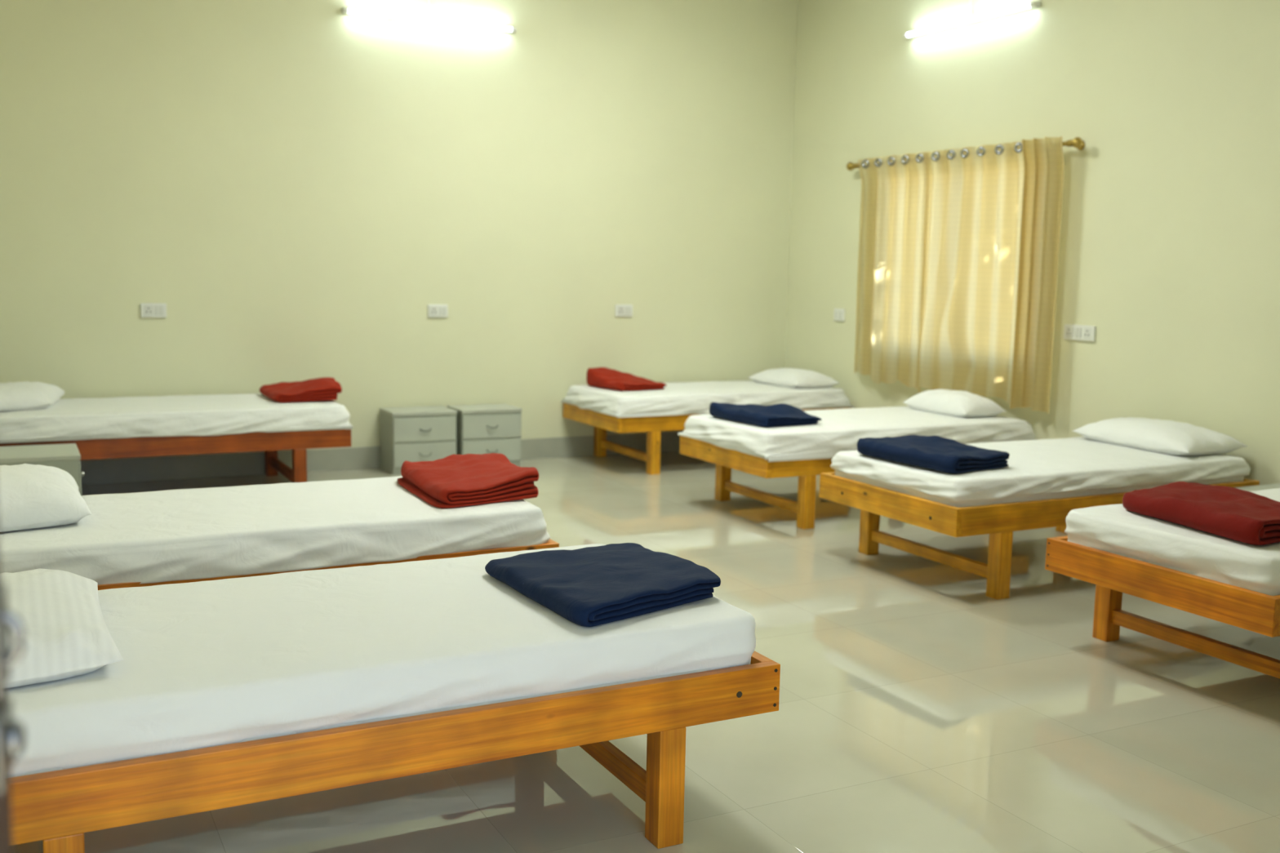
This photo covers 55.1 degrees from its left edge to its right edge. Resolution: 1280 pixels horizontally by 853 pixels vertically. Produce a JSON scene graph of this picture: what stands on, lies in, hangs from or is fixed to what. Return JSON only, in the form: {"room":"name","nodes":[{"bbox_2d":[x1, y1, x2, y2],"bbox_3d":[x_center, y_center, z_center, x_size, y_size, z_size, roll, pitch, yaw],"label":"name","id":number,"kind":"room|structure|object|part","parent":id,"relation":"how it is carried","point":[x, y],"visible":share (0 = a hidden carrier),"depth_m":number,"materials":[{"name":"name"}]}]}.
{"room":"dormitory","nodes":[
{"label":"dormitory","id":0,"kind":"room"},
{"bbox_2d":[0,0,797,461],"bbox_3d":[-1.451,-1.461,8.349,6.200,3.450,0.200,-3,8,-27],"label":"wall","id":1,"kind":"structure","parent":0,"point":[297,183],"depth_m":8.14,"materials":[{"name":"paint"}]},
{"bbox_2d":[140,302,166,317],"bbox_3d":[-2.985,-0.713,7.528,0.148,0.088,0.021,-3,8,-27],"label":"board","id":2,"kind":"object","parent":1,"relation":"attached to","point":[147,309],"visible":1,"depth_m":7.52,"materials":[{"name":"plastic"}]},
{"bbox_2d":[144,305,153,315],"bbox_3d":[-3.008,-0.711,7.508,0.050,0.060,0.004,-3,8,-27],"label":"power socket","id":3,"kind":"object","parent":2,"relation":"attached to","point":[148,309],"depth_m":7.51,"materials":[{"name":"white plastic"}]},
{"bbox_2d":[155,306,159,315],"bbox_3d":[-2.965,-0.713,7.529,0.022,0.056,0.006,-3,8,-27],"label":"rocker switch","id":4,"kind":"object","parent":2,"relation":"attached to","point":[157,308],"depth_m":7.53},
{"bbox_2d":[159,306,163,315],"bbox_3d":[-2.942,-0.714,7.541,0.022,0.056,0.006,-3,8,-27],"label":"rocker switch","id":5,"kind":"object","parent":2,"relation":"attached to","point":[161,308],"depth_m":7.54,"materials":[{"name":"white plastic"}]},
{"bbox_2d":[80,431,683,484],"bbox_3d":[-1.435,0.190,8.467,5.776,0.146,0.012,-3,8,-27],"label":"baseboard","id":6,"kind":"structure","parent":1,"relation":"attached to","point":[182,467],"depth_m":7.94,"materials":[{"name":"tile"}]},
{"bbox_2d":[341,0,515,32],"bbox_3d":[-1.368,-2.900,8.039,1.170,0.497,0.063,-3,8,-27],"label":"tube light","id":7,"kind":"object","parent":1,"relation":"attached to","point":[429,19],"visible":1,"depth_m":8.05,"materials":[{"name":"plastic"}]},
{"bbox_2d":[427,304,448,317],"bbox_3d":[-1.376,-0.788,8.356,0.140,0.088,0.021,-3,8,-27],"label":"electrical outlet","id":8,"kind":"object","parent":1,"relation":"attached to","point":[433,310],"visible":1,"depth_m":8.35,"materials":[{"name":"plastic"}]},
{"bbox_2d":[430,306,437,315],"bbox_3d":[-1.400,-0.786,8.337,0.050,0.060,0.004,-3,8,-27],"label":"power socket","id":9,"kind":"object","parent":8,"relation":"attached to","point":[433,309],"depth_m":8.33,"materials":[{"name":"white plastic"}]},
{"bbox_2d":[439,306,442,315],"bbox_3d":[-1.357,-0.787,8.358,0.022,0.056,0.006,-3,8,-27],"label":"rocker switch","id":10,"kind":"object","parent":8,"relation":"attached to","point":[440,308],"depth_m":8.35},
{"bbox_2d":[443,306,446,315],"bbox_3d":[-1.333,-0.788,8.370,0.022,0.056,0.006,-3,8,-27],"label":"rocker switch","id":11,"kind":"object","parent":8,"relation":"attached to","point":[444,308],"depth_m":8.37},
{"bbox_2d":[614,304,632,316],"bbox_3d":[-0.116,-0.852,9.004,0.140,0.088,0.021,-3,8,-27],"label":"board","id":12,"kind":"object","parent":1,"relation":"attached to","point":[621,310],"visible":1,"depth_m":9.00,"materials":[{"name":"plastic"}]},
{"bbox_2d":[617,306,623,314],"bbox_3d":[-0.140,-0.850,8.985,0.050,0.060,0.004,-3,8,-27],"label":"power socket","id":13,"kind":"object","parent":12,"relation":"attached to","point":[620,308],"depth_m":8.98,"materials":[{"name":"white plastic"}]},
{"bbox_2d":[625,306,628,314],"bbox_3d":[-0.097,-0.852,9.006,0.022,0.056,0.006,-3,8,-27],"label":"rocker switch","id":14,"kind":"object","parent":12,"relation":"attached to","point":[626,308],"depth_m":9.00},
{"bbox_2d":[13,450,1279,852],"bbox_3d":[0.396,0.801,4.968,6.200,0.100,8.400,-3,8,-27],"label":"floor","id":15,"kind":"structure","parent":0,"point":[921,710],"depth_m":3.68,"materials":[{"name":"tile"}]},
{"bbox_2d":[0,443,84,495],"bbox_3d":[-3.016,0.333,6.021,0.532,0.425,0.426,-3,8,-27],"label":"nightstand","id":16,"kind":"object","parent":15,"relation":"on","point":[66,457],"visible":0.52,"depth_m":5.91,"materials":[{"name":"grey laminate"}]},
{"bbox_3d":[-2.803,0.236,6.119,0.006,0.171,0.408,-3,8,-27],"label":"drawer","id":17,"kind":"part","parent":16,"relation":"part of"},
{"bbox_2d":[0,429,351,482],"bbox_3d":[-2.763,0.188,7.232,1.900,0.412,0.925,-3,8,-27],"label":"bed","id":18,"kind":"object","parent":15,"relation":"on","point":[269,442],"visible":0.35,"depth_m":6.93,"materials":[{"name":"red wood"}]},
{"bbox_3d":[-2.555,0.098,6.821,1.900,0.119,0.032,-3,8,-27],"label":"rail","id":19,"kind":"part","parent":18,"relation":"part of","materials":[{"name":"red wood"}]},
{"bbox_2d":[0,393,352,443],"bbox_3d":[-2.739,-0.065,7.189,1.920,0.162,0.949,-3,8,-27],"label":"mattress","id":20,"kind":"object","parent":18,"relation":"on","point":[211,415],"visible":0.86,"depth_m":6.86,"materials":[{"name":"white fabric"}]},
{"bbox_2d":[0,381,64,411],"bbox_3d":[-3.463,-0.175,6.808,0.510,0.128,0.580,-3,8,-27],"label":"pillow","id":21,"kind":"object","parent":20,"relation":"on","point":[20,395],"visible":1,"depth_m":6.69,"materials":[{"name":"white fabric"}]},
{"bbox_2d":[259,377,342,402],"bbox_3d":[-2.066,-0.238,7.539,0.465,0.116,0.558,-3,8,-27],"label":"folded blanket","id":22,"kind":"object","parent":20,"relation":"on","point":[323,388],"visible":1,"depth_m":7.38,"materials":[{"name":"red fabric"}]},
{"bbox_3d":[-2.380,0.169,7.914,0.070,0.293,0.070,-3,8,-27],"label":"leg","id":23,"kind":"part","parent":18,"relation":"part of","materials":[{"name":"red wood"}]},
{"bbox_3d":[-1.988,0.273,7.163,0.070,0.293,0.070,-3,8,-27],"label":"leg","id":24,"kind":"part","parent":18,"relation":"part of","materials":[{"name":"red wood"}]},
{"bbox_2d":[97,538,559,590],"bbox_3d":[-1.341,0.596,4.285,1.900,0.412,0.925,-3,8,-27],"label":"bed","id":25,"kind":"object","parent":15,"relation":"on","point":[550,544],"visible":0.02,"depth_m":4.00,"materials":[{"name":"orange wood"}]},
{"bbox_2d":[0,475,551,585],"bbox_3d":[-1.336,0.345,4.240,1.886,0.157,0.947,-3,8,-27],"label":"mattress","id":26,"kind":"object","parent":25,"relation":"on","point":[147,537],"visible":0.77,"depth_m":3.98,"materials":[{"name":"white fabric"}]},
{"bbox_2d":[0,463,91,532],"bbox_3d":[-2.015,0.213,3.924,0.450,0.154,0.640,-3,8,-27],"label":"pillow","id":27,"kind":"object","parent":26,"relation":"on","point":[32,496],"visible":1,"depth_m":3.80,"materials":[{"name":"white fabric"}]},
{"bbox_2d":[397,453,538,508],"bbox_3d":[-0.648,0.183,4.601,0.452,0.100,0.675,-3,8,-27],"label":"folded blanket","id":28,"kind":"object","parent":26,"relation":"on","point":[452,481],"visible":1,"depth_m":4.44,"materials":[{"name":"red fabric"}]},
{"bbox_2d":[9,650,780,852],"bbox_3d":[-0.714,0.772,3.014,1.900,0.412,0.926,-3,8,-27],"label":"bed","id":29,"kind":"object","parent":15,"relation":"on","point":[56,808],"visible":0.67,"depth_m":2.60,"materials":[{"name":"orange wood"}]},
{"bbox_3d":[-1.099,0.910,2.348,0.070,0.293,0.070,-3,8,-27],"label":"leg","id":30,"kind":"part","parent":29,"relation":"part of","materials":[{"name":"orange wood"}]},
{"bbox_2d":[5,543,755,777],"bbox_3d":[-0.717,0.517,3.000,1.873,0.156,0.926,-3,8,-27],"label":"mattress","id":31,"kind":"object","parent":29,"relation":"on","point":[207,664],"visible":0.62,"depth_m":2.73,"materials":[{"name":"white fabric"}]},
{"bbox_2d":[0,568,123,688],"bbox_3d":[-1.376,0.409,2.619,0.455,0.130,0.750,-3,8,-27],"label":"pillow","id":32,"kind":"object","parent":31,"relation":"on","point":[68,635],"visible":0.96,"depth_m":2.48,"materials":[{"name":"white fabric"}]},
{"bbox_2d":[484,542,720,626],"bbox_3d":[-0.083,0.394,3.205,0.503,0.061,0.618,-3,8,-27],"label":"folded blanket","id":33,"kind":"object","parent":31,"relation":"on","point":[598,585],"visible":1,"depth_m":3.11,"materials":[{"name":"blue fabric"}]},
{"bbox_3d":[0.061,0.856,2.946,0.070,0.293,0.070,-3,8,-27],"label":"leg","id":34,"kind":"part","parent":29,"relation":"part of","materials":[{"name":"orange wood"}]},
{"bbox_3d":[0.119,0.588,3.424,0.032,0.119,0.861,-3,8,-27],"label":"rail","id":35,"kind":"part","parent":29,"relation":"part of","materials":[{"name":"orange wood"}]},
{"bbox_2d":[379,405,457,475],"bbox_3d":[-1.483,0.088,8.218,0.438,0.410,0.331,-3,8,-27],"label":"nightstand","id":36,"kind":"object","parent":15,"relation":"on","point":[408,433],"visible":0.97,"depth_m":8.09,"materials":[{"name":"grey laminate"}]},
{"bbox_3d":[-1.415,0.019,8.081,0.420,0.156,0.006,-3,8,-27],"label":"drawer","id":37,"kind":"part","parent":36,"relation":"part of","materials":[{"name":"grey metal"}]},
{"bbox_3d":[-1.419,0.185,8.102,0.420,0.150,0.006,-3,8,-27],"label":"drawer","id":38,"kind":"part","parent":36,"relation":"part of","materials":[{"name":"grey metal"}]},
{"bbox_2d":[447,403,522,466],"bbox_3d":[-1.067,0.069,8.432,0.431,0.410,0.331,-3,8,-27],"label":"nightstand","id":39,"kind":"object","parent":15,"relation":"on","point":[481,428],"visible":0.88,"depth_m":8.30,"materials":[{"name":"grey laminate"}]},
{"bbox_3d":[-1.000,0.000,8.295,0.413,0.156,0.006,-3,8,-27],"label":"drawer","id":40,"kind":"part","parent":39,"relation":"part of","materials":[{"name":"grey metal"}]},
{"bbox_3d":[-1.003,0.166,8.316,0.413,0.150,0.006,-3,8,-27],"label":"drawer","id":41,"kind":"part","parent":39,"relation":"part of","materials":[{"name":"grey metal"}]},
{"bbox_2d":[563,402,852,475],"bbox_3d":[0.492,0.036,8.920,1.900,0.412,0.905,-3,8,-27],"label":"bed","id":42,"kind":"object","parent":15,"relation":"on","point":[653,425],"visible":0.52,"depth_m":8.26,"materials":[{"name":"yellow wood"}]},
{"bbox_3d":[-0.335,-0.070,8.474,0.032,0.119,0.905,-3,8,-27],"label":"rail","id":43,"kind":"part","parent":42,"relation":"part of","materials":[{"name":"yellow wood"}]},
{"bbox_3d":[-0.291,0.072,8.990,0.070,0.293,0.070,-3,8,-27],"label":"leg","id":44,"kind":"part","parent":42,"relation":"part of","materials":[{"name":"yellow wood"}]},
{"bbox_3d":[0.091,0.174,8.257,0.070,0.293,0.070,-3,8,-27],"label":"leg","id":45,"kind":"part","parent":42,"relation":"part of","materials":[{"name":"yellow wood"}]},
{"bbox_2d":[560,380,853,417],"bbox_3d":[0.490,-0.213,8.866,1.929,0.156,0.933,-3,8,-27],"label":"mattress","id":46,"kind":"object","parent":42,"relation":"on","point":[676,398],"visible":0.8,"depth_m":8.50,"materials":[{"name":"white fabric"}]},
{"bbox_2d":[586,367,666,391],"bbox_3d":[-0.090,-0.340,8.638,0.428,0.130,0.462,-4,9,-33],"label":"folded blanket","id":47,"kind":"object","parent":46,"relation":"on","point":[600,377],"visible":1,"depth_m":8.55,"materials":[{"name":"red fabric"}]},
{"bbox_2d":[747,367,839,388],"bbox_3d":[1.143,-0.372,9.126,0.430,0.122,0.640,-3,8,-27],"label":"pillow","id":48,"kind":"object","parent":46,"relation":"on","point":[795,378],"visible":1,"depth_m":8.96,"materials":[{"name":"white fabric"}]},
{"bbox_3d":[0.695,-0.055,8.517,1.836,0.119,0.032,-3,8,-27],"label":"rail","id":49,"kind":"part","parent":42,"relation":"part of","materials":[{"name":"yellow wood"}]},
{"bbox_2d":[680,435,835,529],"bbox_3d":[1.290,0.263,7.280,1.900,0.412,0.934,-3,8,-27],"label":"bed","id":50,"kind":"object","parent":15,"relation":"on","point":[725,460],"visible":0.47,"depth_m":6.62,"materials":[{"name":"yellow wood"}]},
{"bbox_3d":[0.500,0.297,7.362,0.070,0.293,0.070,-3,8,-27],"label":"leg","id":51,"kind":"part","parent":50,"relation":"part of","materials":[{"name":"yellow wood"}]},
{"bbox_3d":[0.463,0.157,6.834,0.032,0.119,0.934,-3,8,-27],"label":"rail","id":52,"kind":"part","parent":50,"relation":"part of","materials":[{"name":"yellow wood"}]},
{"bbox_3d":[1.500,0.173,6.864,1.836,0.119,0.032,-3,8,-27],"label":"rail","id":53,"kind":"part","parent":50,"relation":"part of","materials":[{"name":"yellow wood"}]},
{"bbox_3d":[0.896,0.402,6.604,0.070,0.293,0.070,-3,8,-27],"label":"leg","id":54,"kind":"part","parent":50,"relation":"part of","materials":[{"name":"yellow wood"}]},
{"bbox_2d":[677,405,1038,462],"bbox_3d":[1.292,0.019,7.223,1.933,0.157,0.965,-3,8,-27],"label":"mattress","id":55,"kind":"object","parent":50,"relation":"on","point":[837,430],"visible":0.78,"depth_m":6.87,"materials":[{"name":"white fabric"}]},
{"bbox_2d":[709,402,821,426],"bbox_3d":[0.693,-0.085,6.955,0.440,0.093,0.596,-4,9,-34],"label":"folded blanket","id":56,"kind":"object","parent":55,"relation":"on","point":[781,414],"visible":1,"depth_m":6.82,"materials":[{"name":"blue fabric"}]},
{"bbox_2d":[902,389,1006,417],"bbox_3d":[1.918,-0.158,7.554,0.350,0.134,0.650,-3,8,-27],"label":"pillow","id":57,"kind":"object","parent":55,"relation":"on","point":[958,403],"visible":1,"depth_m":7.38,"materials":[{"name":"white fabric"}]},
{"bbox_2d":[819,471,1259,599],"bbox_3d":[1.926,0.448,5.941,1.902,0.412,0.962,-3,8,-27],"label":"bed","id":58,"kind":"object","parent":15,"relation":"on","point":[999,521],"visible":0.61,"depth_m":5.33,"materials":[{"name":"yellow wood"}]},
{"bbox_3d":[1.131,0.480,6.036,0.070,0.293,0.070,-3,8,-27],"label":"leg","id":59,"kind":"part","parent":58,"relation":"part of","materials":[{"name":"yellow wood"}]},
{"bbox_3d":[1.100,0.341,5.495,0.032,0.119,0.962,-3,8,-27],"label":"rail","id":60,"kind":"part","parent":58,"relation":"part of","materials":[{"name":"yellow wood"}]},
{"bbox_3d":[1.539,0.589,5.253,0.070,0.293,0.070,-3,8,-27],"label":"leg","id":61,"kind":"part","parent":58,"relation":"part of","materials":[{"name":"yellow wood"}]},
{"bbox_2d":[830,436,1250,507],"bbox_3d":[1.933,0.201,5.904,1.886,0.148,0.960,-3,8,-27],"label":"mattress","id":62,"kind":"object","parent":58,"relation":"on","point":[1078,466],"visible":0.67,"depth_m":5.56,"materials":[{"name":"white fabric"}]},
{"bbox_2d":[857,434,1009,473],"bbox_3d":[1.333,0.106,5.583,0.432,0.100,0.682,-3,8,-27],"label":"folded blanket","id":63,"kind":"object","parent":62,"relation":"on","point":[938,453],"visible":1,"depth_m":5.45,"materials":[{"name":"blue fabric"}]},
{"bbox_2d":[1072,417,1247,456],"bbox_3d":[2.622,0.031,6.238,0.480,0.128,0.780,-3,8,-27],"label":"pillow","id":64,"kind":"object","parent":62,"relation":"on","point":[1162,436],"visible":1,"depth_m":6.05,"materials":[{"name":"white fabric"}]},
{"bbox_3d":[2.312,0.425,6.645,0.070,0.293,0.070,-3,8,-27],"label":"leg","id":65,"kind":"part","parent":58,"relation":"part of","materials":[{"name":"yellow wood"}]},
{"bbox_3d":[2.143,0.360,5.513,1.836,0.119,0.032,-3,8,-27],"label":"rail","id":66,"kind":"part","parent":58,"relation":"part of","materials":[{"name":"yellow wood"}]},
{"bbox_3d":[2.760,0.265,6.350,0.032,0.119,0.962,-3,8,-27],"label":"rail","id":67,"kind":"part","parent":58,"relation":"part of","materials":[{"name":"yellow wood"}]},
{"bbox_2d":[1044,535,1279,679],"bbox_3d":[2.556,0.634,4.591,1.902,0.412,0.925,-3,8,-27],"label":"bed","id":68,"kind":"object","parent":15,"relation":"on","point":[1113,575],"visible":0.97,"depth_m":4.19,"materials":[{"name":"orange wood"}]},
{"bbox_3d":[2.355,0.434,4.966,1.836,0.119,0.032,-3,8,-27],"label":"rail","id":69,"kind":"part","parent":68,"relation":"part of","materials":[{"name":"orange wood"}]},
{"bbox_3d":[1.787,0.668,4.679,0.070,0.293,0.070,-3,8,-27],"label":"leg","id":70,"kind":"part","parent":68,"relation":"part of","materials":[{"name":"orange wood"}]},
{"bbox_3d":[1.730,0.527,4.145,0.032,0.119,0.925,-3,8,-27],"label":"rail","id":71,"kind":"part","parent":68,"relation":"part of","materials":[{"name":"orange wood"}]},
{"bbox_2d":[1064,488,1279,595],"bbox_3d":[2.561,0.385,4.556,1.865,0.152,0.894,-3,8,-27],"label":"mattress","id":72,"kind":"object","parent":68,"relation":"on","point":[1114,529],"visible":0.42,"depth_m":4.10,"materials":[{"name":"white fabric"}]},
{"bbox_2d":[1122,481,1279,545],"bbox_3d":[2.037,0.288,4.284,0.454,0.088,0.732,-1,8,-18],"label":"folded blanket","id":73,"kind":"object","parent":72,"relation":"on","point":[1237,514],"visible":1,"depth_m":4.17,"materials":[{"name":"red fabric"}]},
{"bbox_3d":[2.764,0.544,4.180,1.836,0.119,0.032,-3,8,-27],"label":"rail","id":74,"kind":"part","parent":68,"relation":"part of","materials":[{"name":"orange wood"}]},
{"bbox_2d":[1234,483,1279,491],"bbox_3d":[2.995,0.511,5.664,0.462,0.400,0.466,-3,8,-27],"label":"nightstand","id":75,"kind":"object","parent":15,"relation":"on","point":[1259,487],"visible":0.06,"depth_m":5.81,"materials":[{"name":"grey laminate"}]},
{"bbox_2d":[784,0,1279,484],"bbox_3d":[3.142,-1.071,6.026,0.200,3.450,8.200,-3,8,-27],"label":"wall","id":76,"kind":"structure","parent":0,"point":[1170,237],"depth_m":6.86,"materials":[{"name":"paint"}]},
{"bbox_2d":[833,308,844,321],"bbox_3d":[1.470,-0.824,9.052,0.021,0.092,0.120,-3,8,-27],"label":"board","id":77,"kind":"object","parent":76,"relation":"attached to","point":[839,313],"visible":1,"depth_m":9.03,"materials":[{"name":"plastic"}]},
{"bbox_2d":[838,311,841,319],"bbox_3d":[1.474,-0.821,9.027,0.006,0.059,0.030,-3,8,-27],"label":"rocker switch","id":78,"kind":"object","parent":77,"relation":"attached to","point":[839,312],"depth_m":9.03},
{"bbox_2d":[846,137,1084,170],"bbox_3d":[2.004,-1.723,7.819,0.126,0.062,2.148,-3,8,-27],"label":"curtain rod","id":79,"kind":"object","parent":76,"relation":"attached to","point":[1077,142],"visible":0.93,"depth_m":6.94,"materials":[{"name":"gold metal"}]},
{"bbox_2d":[853,151,928,392],"bbox_3d":[1.688,-1.046,8.386,0.095,1.578,0.724,-3,8,-29],"label":"curtain","id":80,"kind":"object","parent":79,"relation":"hanging from","point":[894,203],"visible":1,"depth_m":8.36,"materials":[{"name":"beige fabric"}]},
{"bbox_3d":[1.976,-1.723,7.804,0.025,0.025,2.000,-3,8,-27],"label":"rod","id":81,"kind":"part","parent":79,"relation":"part of","materials":[{"name":"gold metal"}]},
{"bbox_2d":[915,136,1064,413],"bbox_3d":[2.120,-0.930,7.559,0.130,1.580,1.200,-2,8,-24],"label":"curtain","id":82,"kind":"object","parent":79,"relation":"hanging from","point":[989,273],"visible":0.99,"depth_m":7.51,"materials":[{"name":"beige fabric"}]},
{"bbox_2d":[903,0,1040,38],"bbox_3d":[2.062,-2.777,7.673,0.063,0.497,1.170,-3,8,-27],"label":"tube light","id":83,"kind":"object","parent":76,"relation":"attached to","point":[970,19],"visible":1,"depth_m":7.65,"materials":[{"name":"plastic"}]},
{"bbox_2d":[1063,324,1096,341],"bbox_3d":[2.521,-0.538,7.037,0.021,0.088,0.225,-3,8,-27],"label":"board","id":84,"kind":"object","parent":76,"relation":"attached to","point":[1075,332],"visible":1,"depth_m":7.02,"materials":[{"name":"plastic"}]},
{"bbox_2d":[1065,326,1072,337],"bbox_3d":[2.483,-0.547,7.096,0.004,0.060,0.050,-3,8,-27],"label":"power socket","id":85,"kind":"object","parent":84,"relation":"attached to","point":[1068,330],"depth_m":7.09,"materials":[{"name":"white plastic"}]},
{"bbox_2d":[1073,327,1077,337],"bbox_3d":[2.505,-0.540,7.052,0.006,0.056,0.024,-3,8,-27],"label":"rocker switch","id":86,"kind":"object","parent":84,"relation":"attached to","point":[1075,329],"depth_m":7.05,"materials":[{"name":"white plastic"}]},
{"bbox_2d":[1077,328,1081,337],"bbox_3d":[2.518,-0.537,7.027,0.006,0.056,0.024,-3,8,-27],"label":"rocker switch","id":87,"kind":"object","parent":84,"relation":"attached to","point":[1079,330],"depth_m":7.02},
{"bbox_2d":[1083,328,1091,338],"bbox_3d":[2.545,-0.530,6.977,0.004,0.060,0.050,-3,8,-27],"label":"power socket","id":88,"kind":"object","parent":84,"relation":"attached to","point":[1086,331],"depth_m":6.97,"materials":[{"name":"white plastic"}]},
{"bbox_3d":[2.313,-0.458,1.133,5.800,3.450,0.200,-3,8,-27],"label":"wall","id":89,"kind":"structure","parent":0,"visible":0},
{"bbox_2d":[0,578,26,852],"bbox_3d":[-0.315,0.263,0.449,0.052,2.070,0.801,-1,8,-18],"label":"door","id":90,"kind":"structure","parent":89,"relation":"in","point":[12,731],"depth_m":0.80,"materials":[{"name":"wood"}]},
{"bbox_3d":[-0.409,0.139,0.797,0.017,0.065,0.046,-1,8,-18],"label":"handle","id":91,"kind":"part","parent":90,"relation":"part of","materials":[{"name":"metal"}]}
]}

